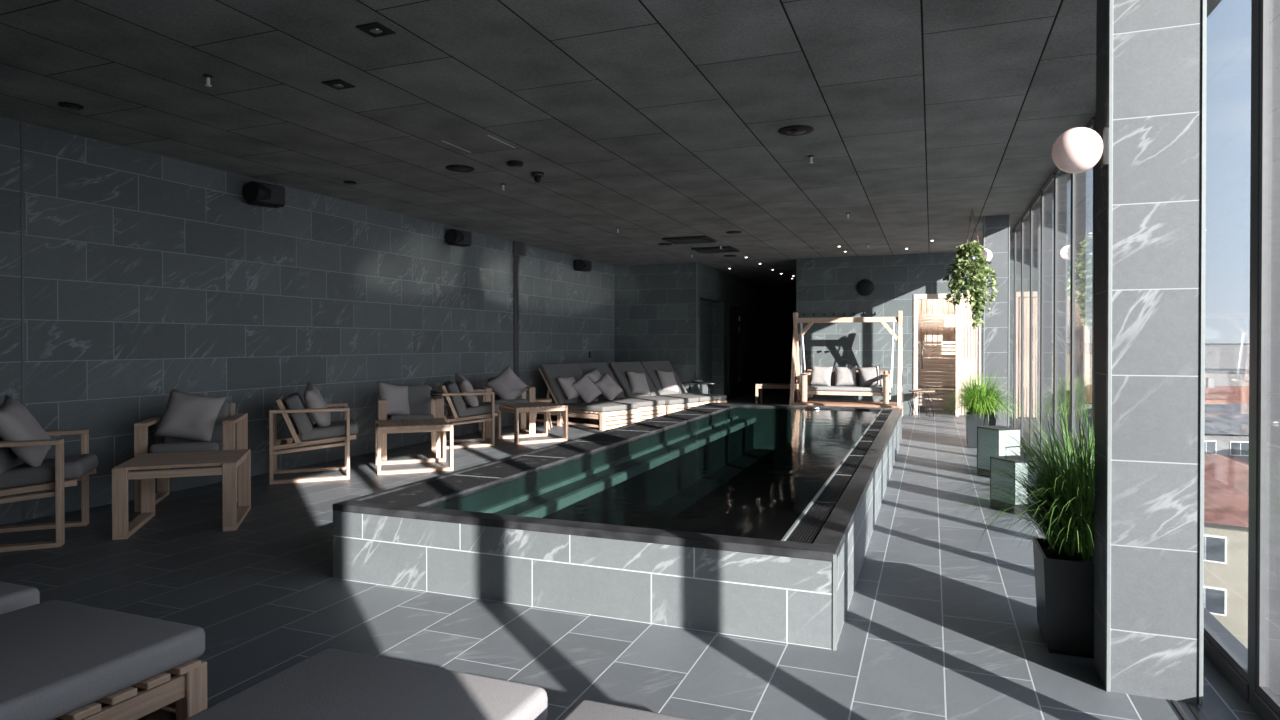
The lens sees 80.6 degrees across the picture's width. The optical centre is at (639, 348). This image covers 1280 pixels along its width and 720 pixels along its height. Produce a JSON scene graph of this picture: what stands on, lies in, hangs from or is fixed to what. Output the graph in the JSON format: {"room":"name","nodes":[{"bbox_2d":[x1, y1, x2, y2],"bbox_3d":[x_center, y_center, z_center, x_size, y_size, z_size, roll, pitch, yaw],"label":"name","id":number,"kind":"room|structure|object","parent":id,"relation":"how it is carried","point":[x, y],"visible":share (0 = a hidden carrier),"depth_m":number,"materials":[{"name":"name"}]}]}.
{"room":"indoor swimming pool","nodes":[
{"label":"indoor swimming pool","id":0,"kind":"room"},
{"bbox_2d":[0,116,613,524],"bbox_3d":[-3.743,-0.208,7.505,0.200,2.870,17.700,0,0,21],"label":"wall","id":1,"kind":"structure","parent":0,"point":[147,275],"depth_m":7.01,"materials":[{"name":"tile"}]},
{"bbox_2d":[20,121,24,520],"bbox_3d":[-4.443,-0.193,5.428,0.014,2.870,0.016,0,0,21],"label":"trim","id":2,"kind":"structure","parent":1,"relation":"attached to","point":[21,122],"depth_m":5.42,"materials":[{"name":"metal"}]},
{"bbox_2d":[244,181,284,207],"bbox_3d":[-3.597,-1.471,7.236,0.262,0.200,0.340,0,0,21],"label":"wall speaker","id":3,"kind":"object","parent":1,"relation":"attached to","point":[255,193],"visible":1,"depth_m":7.14,"materials":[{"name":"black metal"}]},
{"bbox_2d":[258,183,284,204],"bbox_3d":[-3.512,-1.471,7.193,0.010,0.170,0.270,0,0,35],"label":"grille","id":4,"kind":"object","parent":3,"relation":"attached to","point":[268,194],"depth_m":7.19,"materials":[{"name":"black metal"}]},
{"bbox_2d":[446,229,471,246],"bbox_3d":[-2.453,-1.492,10.192,0.262,0.200,0.340,0,0,21],"label":"wall speaker","id":5,"kind":"object","parent":1,"relation":"attached to","point":[455,237],"visible":1,"depth_m":10.08,"materials":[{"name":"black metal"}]},
{"bbox_2d":[457,230,471,244],"bbox_3d":[-2.368,-1.492,10.149,0.010,0.170,0.270,0,0,35],"label":"grille","id":6,"kind":"object","parent":5,"relation":"attached to","point":[463,237],"depth_m":10.15,"materials":[{"name":"black metal"}]},
{"bbox_2d":[513,241,524,424],"bbox_3d":[-1.914,-0.239,11.901,0.060,2.870,0.300,0,0,21],"label":"trim","id":7,"kind":"structure","parent":1,"relation":"attached to","point":[518,247],"depth_m":11.81,"materials":[{"name":"metal"}]},
{"bbox_2d":[574,259,591,271],"bbox_3d":[-1.052,-1.518,13.811,0.262,0.200,0.340,0,0,21],"label":"wall speaker","id":8,"kind":"object","parent":1,"relation":"attached to","point":[580,264],"visible":1,"depth_m":13.68,"materials":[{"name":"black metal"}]},
{"bbox_2d":[0,0,1221,283],"bbox_3d":[0.749,-1.753,8.919,7.550,0.200,23.600,0,0,21],"label":"ceiling","id":9,"kind":"structure","parent":0,"point":[652,121],"depth_m":5.03,"materials":[{"name":"grey stone"}]},
{"bbox_2d":[58,102,83,109],"bbox_3d":[-3.803,-1.616,5.042,0.140,0.019,0.140,0,0,21],"label":"ceiling disc","id":10,"kind":"object","parent":9,"relation":"attached to","point":[68,105],"visible":1,"depth_m":5.01,"materials":[{"name":"black metal"}]},
{"bbox_2d":[321,79,354,89],"bbox_3d":[-1.850,-1.617,4.629,0.140,0.012,0.140,0,0,21],"label":"recessed light","id":11,"kind":"object","parent":9,"relation":"in","point":[338,84],"visible":1,"depth_m":4.62,"materials":[{"name":"metal"}]},
{"bbox_2d":[355,22,395,36],"bbox_3d":[-1.338,-1.611,3.820,0.140,0.012,0.140,0,0,21],"label":"recessed light","id":12,"kind":"object","parent":9,"relation":"in","point":[375,29],"visible":1,"depth_m":3.81,"materials":[{"name":"metal"}]},
{"bbox_2d":[445,165,474,171],"bbox_3d":[-1.634,-1.629,6.851,0.260,0.019,0.260,0,0,21],"label":"ceiling speaker","id":13,"kind":"object","parent":9,"relation":"attached to","point":[456,168],"visible":1,"depth_m":6.82,"materials":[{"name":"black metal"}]},
{"bbox_2d":[441,135,514,152],"bbox_3d":[-1.286,-1.631,6.030,0.430,0.003,0.400,0,0,21],"label":"access hatch","id":14,"kind":"object","parent":9,"relation":"attached to","point":[481,143],"visible":1,"depth_m":6.03,"materials":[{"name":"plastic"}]},
{"bbox_2d":[531,171,543,182],"bbox_3d":[-0.956,-1.595,7.050,0.120,0.090,0.120,0,0,21],"label":"dome camera","id":15,"kind":"object","parent":9,"relation":"attached to","point":[536,175],"visible":1,"depth_m":7.02,"materials":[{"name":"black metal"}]},
{"bbox_2d":[662,235,715,244],"bbox_3d":[0.761,-1.654,11.543,0.680,0.035,0.600,0,0,21],"label":"ceiling vent","id":16,"kind":"object","parent":9,"relation":"in","point":[687,239],"visible":1,"depth_m":11.44,"materials":[{"name":"black metal"}]},
{"bbox_2d":[691,246,738,252],"bbox_3d":[1.272,-1.663,12.739,0.670,0.035,0.600,0,0,21],"label":"ceiling vent","id":17,"kind":"object","parent":9,"relation":"in","point":[717,249],"visible":1,"depth_m":12.58,"materials":[{"name":"black metal"}]},
{"bbox_2d":[778,125,813,135],"bbox_3d":[1.164,-1.620,5.629,0.260,0.019,0.260,0,0,21],"label":"ceiling speaker","id":18,"kind":"object","parent":9,"relation":"attached to","point":[793,130],"visible":1,"depth_m":5.59,"materials":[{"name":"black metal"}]},
{"bbox_2d":[943,209,997,329],"bbox_3d":[3.900,-0.935,8.966,0.550,1.438,0.583,0,0,-18],"label":"ivy","id":19,"kind":"object","parent":9,"relation":"hanging from","point":[972,263],"visible":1,"depth_m":8.87,"materials":[{"name":"green plant"}]},
{"bbox_2d":[963,256,978,266],"bbox_3d":[3.910,-1.028,8.934,0.200,0.110,0.200,0,0,21],"label":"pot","id":20,"kind":"object","parent":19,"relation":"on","point":[965,258],"depth_m":8.85,"materials":[{"name":"white metal"}]},
{"bbox_2d":[0,391,1260,719],"bbox_3d":[0.725,1.317,8.950,7.500,0.200,23.600,0,0,21],"label":"floor","id":21,"kind":"structure","parent":0,"point":[937,626],"depth_m":3.54,"materials":[{"name":"tile"}]},
{"bbox_2d":[0,581,39,614],"bbox_3d":[-2.970,0.906,2.099,0.770,0.718,1.930,0,0,21],"label":"sun lounger","id":22,"kind":"object","parent":21,"relation":"on","point":[13,597],"visible":0.13,"depth_m":2.80,"materials":[{"name":"grey fabric"}]},
{"bbox_2d":[0,429,97,551],"bbox_3d":[-4.044,0.847,4.921,0.766,0.797,0.680,0,0,-24],"label":"armchair","id":23,"kind":"object","parent":21,"relation":"on","point":[59,472],"visible":0.98,"depth_m":4.78,"materials":[{"name":"brown wood"}]},
{"bbox_2d":[0,437,24,474],"bbox_3d":[-4.169,0.646,4.865,0.242,0.394,0.460,0,0,-24],"label":"cushion","id":24,"kind":"object","parent":23,"relation":"on","point":[9,460],"depth_m":4.84,"materials":[{"name":"grey fabric"}]},
{"bbox_2d":[0,395,51,466],"bbox_3d":[-4.019,0.545,4.908,0.270,0.472,0.518,0,0,-31],"label":"throw pillow","id":25,"kind":"object","parent":23,"relation":"on","point":[17,423],"visible":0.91,"depth_m":4.80,"materials":[{"name":"beige fabric"}]},
{"bbox_2d":[0,453,97,489],"bbox_3d":[-3.932,0.810,4.971,0.521,0.160,0.460,0,0,-24],"label":"seat cushion","id":26,"kind":"object","parent":23,"relation":"on","point":[15,474],"depth_m":4.80,"materials":[{"name":"grey fabric"}]},
{"bbox_2d":[0,600,206,719],"bbox_3d":[-2.115,0.909,1.704,0.770,0.718,1.930,0,0,21],"label":"sun lounger","id":27,"kind":"object","parent":21,"relation":"on","point":[63,660],"visible":0.98,"depth_m":2.30,"materials":[{"name":"grey fabric"}]},
{"bbox_2d":[112,449,250,539],"bbox_3d":[-3.216,1.009,5.358,0.720,0.466,0.720,0,0,-20],"label":"coffee table","id":28,"kind":"object","parent":21,"relation":"on","point":[233,516],"visible":1,"depth_m":5.14,"materials":[{"name":"brown wood"}]},
{"bbox_2d":[134,401,247,511],"bbox_3d":[-3.613,0.839,6.109,0.680,0.797,0.766,0,0,-20],"label":"armchair","id":29,"kind":"object","parent":21,"relation":"on","point":[223,434],"visible":0.48,"depth_m":5.94,"materials":[{"name":"brown wood"}]},
{"bbox_2d":[149,441,222,452],"bbox_3d":[-3.572,0.803,5.994,0.460,0.160,0.521,0,0,-20],"label":"seat cushion","id":30,"kind":"object","parent":29,"relation":"on","point":[167,446],"depth_m":5.77,"materials":[{"name":"grey fabric"}]},
{"bbox_2d":[153,389,226,441],"bbox_3d":[-3.625,0.547,6.081,0.476,0.440,0.248,0,0,-13],"label":"throw pillow","id":31,"kind":"object","parent":29,"relation":"on","point":[186,415],"visible":1,"depth_m":6.02,"materials":[{"name":"beige fabric"}]},
{"bbox_2d":[163,401,229,442],"bbox_3d":[-3.660,0.636,6.237,0.460,0.394,0.242,0,0,-20],"label":"cushion","id":32,"kind":"object","parent":29,"relation":"on","point":[224,413],"depth_m":6.21,"materials":[{"name":"grey fabric"}]},
{"bbox_2d":[269,392,358,483],"bbox_3d":[-3.132,0.830,7.283,0.766,0.797,0.680,0,0,-23],"label":"armchair","id":33,"kind":"object","parent":21,"relation":"on","point":[304,432],"visible":1,"depth_m":7.06,"materials":[{"name":"brown wood"}]},
{"bbox_2d":[285,392,312,433],"bbox_3d":[-3.258,0.629,7.228,0.242,0.394,0.460,0,0,-23],"label":"cushion","id":34,"kind":"object","parent":33,"relation":"on","point":[297,423],"depth_m":7.02,"materials":[{"name":"grey fabric"}]},
{"bbox_2d":[304,382,330,426],"bbox_3d":[-3.131,0.568,7.325,0.239,0.475,0.509,0,0,-22],"label":"throw pillow","id":35,"kind":"object","parent":33,"relation":"on","point":[313,398],"visible":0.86,"depth_m":7.17,"materials":[{"name":"beige fabric"}]},
{"bbox_2d":[299,419,358,441],"bbox_3d":[-3.018,0.793,7.330,0.521,0.160,0.460,0,0,-23],"label":"seat cushion","id":36,"kind":"object","parent":33,"relation":"on","point":[308,431],"depth_m":7.12,"materials":[{"name":"grey fabric"}]},
{"bbox_2d":[185,648,547,719],"bbox_3d":[-0.947,0.912,1.273,0.770,0.718,1.930,0,0,21],"label":"sun lounger","id":37,"kind":"object","parent":21,"relation":"on","point":[329,684],"visible":1,"depth_m":1.99,"materials":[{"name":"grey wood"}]},
{"bbox_2d":[378,385,443,460],"bbox_3d":[-2.566,0.822,8.428,0.680,0.797,0.766,0,0,-20],"label":"armchair","id":38,"kind":"object","parent":21,"relation":"on","point":[422,405],"visible":0.4,"depth_m":8.30,"materials":[{"name":"grey fabric"}]},
{"bbox_2d":[377,381,409,414],"bbox_3d":[-2.716,0.571,8.341,0.212,0.435,0.443,0,1,43],"label":"throw pillow","id":39,"kind":"object","parent":38,"relation":"on","point":[396,396],"visible":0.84,"depth_m":8.28,"materials":[{"name":"beige fabric"}]},
{"bbox_2d":[388,385,430,417],"bbox_3d":[-2.613,0.620,8.555,0.460,0.394,0.242,0,0,-20],"label":"cushion","id":40,"kind":"object","parent":38,"relation":"on","point":[419,396],"depth_m":8.54,"materials":[{"name":"grey fabric"}]},
{"bbox_2d":[388,414,433,419],"bbox_3d":[-2.524,0.786,8.312,0.460,0.160,0.521,0,0,-20],"label":"seat cushion","id":41,"kind":"object","parent":38,"relation":"on","point":[404,416],"depth_m":8.08,"materials":[{"name":"grey fabric"}]},
{"bbox_2d":[375,418,452,474],"bbox_3d":[-2.335,0.992,7.773,0.720,0.466,0.720,0,0,-21],"label":"coffee table","id":42,"kind":"object","parent":21,"relation":"on","point":[434,424],"visible":1,"depth_m":7.55,"materials":[{"name":"brown wood"}]},
{"bbox_2d":[436,381,498,448],"bbox_3d":[-2.209,0.814,9.551,0.766,0.797,0.680,0,0,-23],"label":"armchair","id":43,"kind":"object","parent":21,"relation":"on","point":[457,410],"visible":0.79,"depth_m":9.34,"materials":[{"name":"brown wood"}]},
{"bbox_2d":[442,381,465,411],"bbox_3d":[-2.336,0.613,9.496,0.242,0.394,0.460,0,0,-23],"label":"cushion","id":44,"kind":"object","parent":43,"relation":"on","point":[456,403],"depth_m":9.29,"materials":[{"name":"grey fabric"}]},
{"bbox_2d":[455,373,478,406],"bbox_3d":[-2.193,0.553,9.556,0.249,0.479,0.515,0,0,-28],"label":"throw pillow","id":45,"kind":"object","parent":43,"relation":"on","point":[464,386],"visible":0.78,"depth_m":9.41,"materials":[{"name":"beige fabric"}]},
{"bbox_2d":[456,402,498,417],"bbox_3d":[-2.096,0.777,9.598,0.521,0.160,0.460,0,0,-23],"label":"seat cushion","id":46,"kind":"object","parent":43,"relation":"on","point":[483,410],"depth_m":9.37,"materials":[{"name":"grey fabric"}]},
{"bbox_2d":[479,377,534,437],"bbox_3d":[-1.860,0.807,10.556,0.680,0.797,0.766,0,0,-20],"label":"armchair","id":47,"kind":"object","parent":21,"relation":"on","point":[521,398],"visible":0.31,"depth_m":10.38,"materials":[{"name":"brown wood"}]},
{"bbox_2d":[488,377,521,399],"bbox_3d":[-1.907,0.605,10.684,0.460,0.394,0.242,0,0,-20],"label":"cushion","id":48,"kind":"object","parent":47,"relation":"on","point":[520,396],"depth_m":10.63,"materials":[{"name":"grey fabric"}]},
{"bbox_2d":[485,366,528,399],"bbox_3d":[-1.841,0.526,10.500,0.592,0.570,0.282,0,1,-40],"label":"throw pillow","id":49,"kind":"object","parent":47,"relation":"on","point":[506,385],"visible":0.89,"depth_m":10.44,"materials":[{"name":"beige fabric"}]},
{"bbox_2d":[495,399,527,403],"bbox_3d":[-1.819,0.771,10.441,0.460,0.160,0.521,0,0,-20],"label":"seat cushion","id":50,"kind":"object","parent":47,"relation":"on","point":[497,401],"depth_m":10.21,"materials":[{"name":"grey fabric"}]},
{"bbox_2d":[497,402,567,444],"bbox_3d":[-1.431,0.976,9.997,0.720,0.466,0.720,0,0,-31],"label":"coffee table","id":51,"kind":"object","parent":21,"relation":"on","point":[516,408],"visible":0.99,"depth_m":9.85,"materials":[{"name":"brown wood"}]},
{"bbox_2d":[535,398,552,429],"bbox_3d":[-1.474,0.982,11.300,0.310,0.443,0.310,0,0,1],"label":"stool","id":52,"kind":"object","parent":21,"relation":"on","point":[539,399],"visible":0.61,"depth_m":11.23,"materials":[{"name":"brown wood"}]},
{"bbox_2d":[527,363,638,430],"bbox_3d":[-0.915,0.724,11.848,1.700,0.944,0.800,0,1,41],"label":"sun lounger","id":53,"kind":"object","parent":21,"relation":"on","point":[599,410],"visible":0.65,"depth_m":11.59,"materials":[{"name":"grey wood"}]},
{"bbox_2d":[557,376,580,399],"bbox_3d":[-1.088,0.616,11.840,0.263,0.344,0.420,0,0,31],"label":"throw pillow","id":54,"kind":"object","parent":53,"relation":"on","point":[566,383],"visible":0.94,"depth_m":11.71,"materials":[{"name":"beige fabric"}]},
{"bbox_2d":[572,374,602,402],"bbox_3d":[-0.851,0.646,11.925,0.289,0.487,0.536,0,0,32],"label":"throw pillow","id":55,"kind":"object","parent":53,"relation":"on","point":[586,389],"visible":0.98,"depth_m":11.84,"materials":[{"name":"beige fabric"}]},
{"bbox_2d":[332,403,901,650],"bbox_3d":[0.925,1.499,7.123,2.672,1.362,7.507,0,0,21],"label":"swimming pool","id":56,"kind":"object","parent":21,"relation":"on","point":[756,521],"visible":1,"depth_m":3.95,"materials":[{"name":"stone"}]},
{"bbox_2d":[577,362,665,421],"bbox_3d":[-0.475,0.719,12.602,1.700,0.944,0.800,0,1,41],"label":"sun lounger","id":57,"kind":"object","parent":21,"relation":"on","point":[652,406],"visible":0.3,"depth_m":12.31,"materials":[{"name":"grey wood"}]},
{"bbox_2d":[585,368,601,382],"bbox_3d":[-0.712,0.532,12.517,0.256,0.401,0.456,0,0,22],"label":"throw pillow","id":58,"kind":"object","parent":57,"relation":"on","point":[594,375],"visible":0.55,"depth_m":12.41,"materials":[{"name":"beige fabric"}]},
{"bbox_2d":[594,372,623,399],"bbox_3d":[-0.523,0.642,12.431,0.286,0.492,0.544,0,0,31],"label":"throw pillow","id":59,"kind":"object","parent":57,"relation":"on","point":[610,389],"visible":0.94,"depth_m":12.35,"materials":[{"name":"beige fabric"}]},
{"bbox_2d":[561,700,691,719],"bbox_3d":[-0.147,0.914,0.943,0.770,0.718,1.930,0,0,21],"label":"sun lounger","id":60,"kind":"object","parent":21,"relation":"on","point":[584,709],"visible":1,"depth_m":1.88,"materials":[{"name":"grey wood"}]},
{"bbox_2d":[608,361,698,414],"bbox_3d":[0.115,0.715,13.166,1.700,0.944,0.800,0,1,41],"label":"sun lounger","id":61,"kind":"object","parent":21,"relation":"on","point":[618,369],"visible":0.5,"depth_m":13.08,"materials":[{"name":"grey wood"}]},
{"bbox_2d":[626,371,650,394],"bbox_3d":[-0.028,0.607,13.237,0.490,0.440,0.257,0,1,-42],"label":"throw pillow","id":62,"kind":"object","parent":61,"relation":"on","point":[638,383],"visible":1,"depth_m":13.16,"materials":[{"name":"beige fabric"}]},
{"bbox_2d":[640,361,726,408],"bbox_3d":[0.662,0.711,13.790,1.700,0.944,0.800,0,1,41],"label":"sun lounger","id":63,"kind":"object","parent":21,"relation":"on","point":[650,367],"visible":0.32,"depth_m":13.73,"materials":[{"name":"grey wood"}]},
{"bbox_2d":[656,370,679,392],"bbox_3d":[0.513,0.602,13.866,0.494,0.440,0.257,0,1,-43],"label":"throw pillow","id":64,"kind":"object","parent":63,"relation":"on","point":[668,382],"visible":1,"depth_m":13.78,"materials":[{"name":"beige fabric"}]},
{"bbox_2d":[756,383,795,403],"bbox_3d":[2.762,0.945,15.237,0.764,0.455,0.480,0,0,21],"label":"bench","id":65,"kind":"object","parent":21,"relation":"on","point":[761,386],"visible":0.77,"depth_m":15.12,"materials":[{"name":"brown wood"}]},
{"bbox_2d":[789,310,902,415],"bbox_3d":[3.585,0.278,13.091,1.822,1.839,0.990,0,0,21],"label":"swing","id":66,"kind":"object","parent":21,"relation":"on","point":[886,377],"visible":0.87,"depth_m":12.98,"materials":[{"name":"brown wood"}]},
{"bbox_2d":[809,365,832,385],"bbox_3d":[3.186,0.486,13.280,0.405,0.386,0.197,0,0,21],"label":"throw pillow","id":67,"kind":"object","parent":66,"relation":"on","point":[821,376],"visible":0.99,"depth_m":13.22,"materials":[{"name":"fabric"}]},
{"bbox_2d":[834,366,856,386],"bbox_3d":[3.577,0.487,13.128,0.387,0.374,0.198,0,0,18],"label":"throw pillow","id":68,"kind":"object","parent":66,"relation":"on","point":[844,376],"visible":1,"depth_m":13.07,"materials":[{"name":"fabric"}]},
{"bbox_2d":[808,385,882,391],"bbox_3d":[3.578,0.693,13.075,1.220,0.070,0.600,0,0,21],"label":"seat cushion","id":69,"kind":"object","parent":66,"relation":"on","point":[813,388],"depth_m":12.85,"materials":[{"name":"grey fabric"}]},
{"bbox_2d":[831,372,882,385],"bbox_3d":[3.657,0.546,13.279,1.180,0.260,0.090,0,0,21],"label":"cushion","id":70,"kind":"object","parent":66,"relation":"on","point":[833,373],"depth_m":13.18,"materials":[{"name":"grey fabric"}]},
{"bbox_2d":[857,365,881,386],"bbox_3d":[3.949,0.488,12.981,0.413,0.397,0.201,0,0,19],"label":"throw pillow","id":71,"kind":"object","parent":66,"relation":"on","point":[868,376],"visible":0.97,"depth_m":12.93,"materials":[{"name":"fabric"}]},
{"bbox_2d":[909,390,934,417],"bbox_3d":[4.885,0.955,13.075,0.430,0.454,0.430,0,0,6],"label":"stool","id":72,"kind":"object","parent":21,"relation":"on","point":[913,391],"visible":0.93,"depth_m":13.01,"materials":[{"name":"brown wood"}]},
{"bbox_2d":[913,315,975,406],"bbox_3d":[5.562,0.210,14.030,2.650,1.679,0.680,0,0,21],"label":"bench","id":73,"kind":"object","parent":21,"relation":"on","point":[940,320],"visible":0.14,"depth_m":14.09,"materials":[{"name":"brown wood"}]},
{"bbox_2d":[939,371,1023,447],"bbox_3d":[4.149,0.726,9.306,1.033,0.976,1.029,0,0,21],"label":"potted grass","id":74,"kind":"object","parent":21,"relation":"on","point":[980,404],"depth_m":9.15,"materials":[{"name":"plant"}]},
{"bbox_2d":[977,425,1020,477],"bbox_3d":[3.439,0.993,7.233,0.278,0.472,0.278,0,0,-19],"label":"lantern","id":75,"kind":"object","parent":21,"relation":"on","point":[984,437],"visible":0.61,"depth_m":7.15,"materials":[{"name":"black metal"}]},
{"bbox_2d":[990,446,1041,513],"bbox_3d":[2.880,0.995,5.787,0.258,0.489,0.258,0,0,-17],"label":"lantern","id":76,"kind":"object","parent":21,"relation":"on","point":[1000,460],"visible":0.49,"depth_m":5.73,"materials":[{"name":"black metal"}]},
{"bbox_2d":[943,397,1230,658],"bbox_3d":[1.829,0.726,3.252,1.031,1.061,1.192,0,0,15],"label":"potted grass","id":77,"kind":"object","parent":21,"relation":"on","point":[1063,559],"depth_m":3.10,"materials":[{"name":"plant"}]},
{"bbox_2d":[1171,700,1207,719],"bbox_3d":[1.817,1.260,2.383,0.075,0.006,0.640,0,0,21],"label":"floor track","id":78,"kind":"object","parent":21,"relation":"on","point":[1194,708],"visible":1,"depth_m":2.61,"materials":[{"name":"black metal"}]},
{"bbox_2d":[614,263,699,392],"bbox_3d":[0.333,-0.263,15.310,1.770,2.870,0.200,0,0,21],"label":"wall","id":79,"kind":"structure","parent":0,"point":[655,304],"depth_m":15.18,"materials":[{"name":"stone"}]},
{"bbox_2d":[696,262,696,392],"bbox_3d":[1.120,-0.260,14.906,0.020,2.870,0.026,0,0,21],"label":"trim","id":80,"kind":"structure","parent":79,"relation":"attached to","point":[696,262],"depth_m":14.89,"materials":[{"name":"metal"}]},
{"bbox_2d":[700,264,758,399],"bbox_3d":[1.957,-0.281,17.845,0.570,2.870,5.700,0,0,21],"label":"wall","id":81,"kind":"structure","parent":0,"point":[719,289],"depth_m":16.95,"materials":[{"name":"stone"}]},
{"bbox_2d":[728,305,739,398],"bbox_3d":[2.202,0.081,17.629,0.045,2.150,0.970,0,0,21],"label":"door","id":82,"kind":"structure","parent":81,"relation":"in","point":[733,311],"depth_m":17.53,"materials":[{"name":"metal"}]},
{"bbox_2d":[759,283,795,391],"bbox_3d":[3.943,-0.296,20.025,2.700,2.870,0.200,0,0,21],"label":"wall","id":83,"kind":"structure","parent":0,"point":[777,301],"depth_m":20.04,"materials":[{"name":"paint"}]},
{"bbox_2d":[796,252,981,414],"bbox_3d":[4.637,-0.251,13.618,3.580,2.870,0.150,0,0,21],"label":"wall","id":84,"kind":"structure","parent":0,"point":[827,285],"depth_m":13.75,"materials":[{"name":"tile"}]},
{"bbox_2d":[857,279,873,295],"bbox_3d":[4.098,-1.107,13.713,0.300,0.300,0.050,0,0,21],"label":"wall speaker","id":85,"kind":"object","parent":84,"relation":"attached to","point":[865,287],"visible":1,"depth_m":13.69},
{"bbox_2d":[913,293,980,415],"bbox_3d":[5.400,0.111,13.292,1.090,2.150,0.172,0,0,21],"label":"door","id":86,"kind":"structure","parent":84,"relation":"in","point":[959,309],"depth_m":13.16,"materials":[{"name":"brown wood"}]},
{"bbox_2d":[913,299,975,409],"bbox_3d":[5.535,-0.069,14.028,3.000,2.500,1.240,0,0,21],"label":"wall","id":87,"kind":"structure","parent":0,"point":[925,306],"depth_m":14.49,"materials":[{"name":"brown wood"}]},
{"bbox_2d":[982,215,1009,426],"bbox_3d":[4.490,-0.222,9.528,0.297,2.870,0.266,0,0,21],"label":"pillar","id":88,"kind":"structure","parent":0,"point":[996,229],"depth_m":9.40,"materials":[{"name":"stone"}]},
{"bbox_2d":[1009,229,1013,426],"bbox_3d":[5.374,-0.231,10.817,0.125,2.870,0.914,0,0,21],"label":"window","id":89,"kind":"structure","parent":0,"point":[1011,343],"depth_m":10.79,"materials":[{"name":"clear glass"}]},
{"bbox_2d":[1013,218,1021,427],"bbox_3d":[5.044,-0.225,9.965,0.125,2.870,0.914,0,0,21],"label":"window","id":90,"kind":"structure","parent":0,"point":[1017,229],"depth_m":10.05,"materials":[{"name":"clear glass"}]},
{"bbox_2d":[1020,205,1030,452],"bbox_3d":[4.714,-0.219,9.113,0.125,2.870,0.914,0,0,21],"label":"window","id":91,"kind":"structure","parent":0,"point":[1025,222],"depth_m":9.19,"materials":[{"name":"clear glass"}]},
{"bbox_2d":[1029,191,1041,457],"bbox_3d":[4.385,-0.213,8.261,0.125,2.870,0.914,0,0,21],"label":"window","id":92,"kind":"structure","parent":0,"point":[1035,209],"depth_m":8.36,"materials":[{"name":"clear glass"}]},
{"bbox_2d":[1040,172,1065,471],"bbox_3d":[4.055,-0.207,7.410,0.125,2.870,0.914,0,0,21],"label":"window","id":93,"kind":"structure","parent":0,"point":[1047,194],"depth_m":7.49,"materials":[{"name":"clear glass"}]},
{"bbox_2d":[1053,167,1066,474],"bbox_3d":[3.725,-0.201,6.558,0.125,2.870,0.914,0,0,21],"label":"window","id":94,"kind":"structure","parent":0,"point":[1060,179],"depth_m":6.92,"materials":[{"name":"clear glass"}]},
{"bbox_2d":[1070,116,1094,462],"bbox_3d":[3.396,-0.195,5.706,0.125,2.870,0.914,0,0,21],"label":"window","id":95,"kind":"structure","parent":0,"point":[1078,180],"depth_m":6.07,"materials":[{"name":"clear glass"}]},
{"bbox_2d":[1092,114,1095,450],"bbox_3d":[3.066,-0.189,4.854,0.125,2.870,0.914,0,0,21],"label":"window","id":96,"kind":"structure","parent":0,"point":[1094,121],"depth_m":5.25,"materials":[{"name":"clear glass"}]},
{"bbox_2d":[1094,0,1206,704],"bbox_3d":[1.897,-0.175,2.827,0.297,2.870,0.256,0,0,21],"label":"pillar","id":97,"kind":"structure","parent":0,"point":[1151,55],"depth_m":2.72,"materials":[{"name":"stone"}]},
{"bbox_2d":[1052,127,1108,173],"bbox_3d":[1.640,-0.740,2.818,0.180,0.168,0.169,0,0,21],"label":"wall lamp","id":98,"kind":"object","parent":97,"relation":"attached to","point":[1078,149],"visible":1,"depth_m":2.76,"materials":[{"name":"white glass"}]},
{"bbox_2d":[1203,0,1252,703],"bbox_3d":[2.391,-0.177,3.110,0.125,2.870,0.999,0,0,21],"label":"window","id":99,"kind":"structure","parent":0,"point":[1225,652],"depth_m":2.83,"materials":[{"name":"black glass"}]},
{"bbox_2d":[1249,0,1279,719],"bbox_3d":[2.062,-0.171,2.258,0.125,2.870,0.828,0,0,21],"label":"window","id":100,"kind":"structure","parent":0,"point":[1264,598],"depth_m":2.59,"materials":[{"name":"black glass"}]},
{"label":"outside","id":101,"kind":"structure","parent":0,"visible":0},
{"bbox_3d":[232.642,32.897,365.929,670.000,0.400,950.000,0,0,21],"label":"ground","id":102,"kind":"structure","parent":101,"visible":0},
{"bbox_2d":[1066,352,1091,390],"bbox_3d":[132.234,16.578,269.408,60.600,33.600,20.600,0,0,16],"label":"apartment building","id":103,"kind":"structure","parent":102,"relation":"on","point":[1088,355],"depth_m":253.75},
{"bbox_2d":[1066,403,1248,456],"bbox_3d":[69.455,19.832,91.800,31.000,29.600,15.000,0,0,15],"label":"apartment building","id":104,"kind":"structure","parent":102,"relation":"on","point":[1226,424],"depth_m":86.31,"materials":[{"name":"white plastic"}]},
{"bbox_2d":[1066,343,1248,368],"bbox_3d":[259.464,14.648,330.382,200.600,36.600,20.600,0,0,21],"label":"apartment building","id":105,"kind":"structure","parent":102,"relation":"on","point":[1217,355],"depth_m":322.97,"materials":[{"name":"white"}]},
{"bbox_2d":[1066,378,1248,414],"bbox_3d":[103.639,19.941,147.315,41.000,28.600,17.000,0,0,11],"label":"apartment building","id":106,"kind":"structure","parent":102,"relation":"on","point":[1213,394],"depth_m":142.90,"materials":[{"name":"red tile"}]},
{"bbox_2d":[1091,454,1248,648],"bbox_3d":[37.099,20.129,49.819,20.000,29.600,12.000,0,0,35],"label":"apartment building","id":107,"kind":"structure","parent":102,"relation":"on","point":[1225,569],"depth_m":44.89,"materials":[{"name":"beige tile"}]},
{"bbox_2d":[1205,368,1248,385],"bbox_3d":[161.007,19.084,197.881,60.600,29.600,20.600,0,0,26],"label":"apartment building","id":108,"kind":"structure","parent":102,"relation":"on","point":[1222,377],"depth_m":192.34,"materials":[{"name":"white"}]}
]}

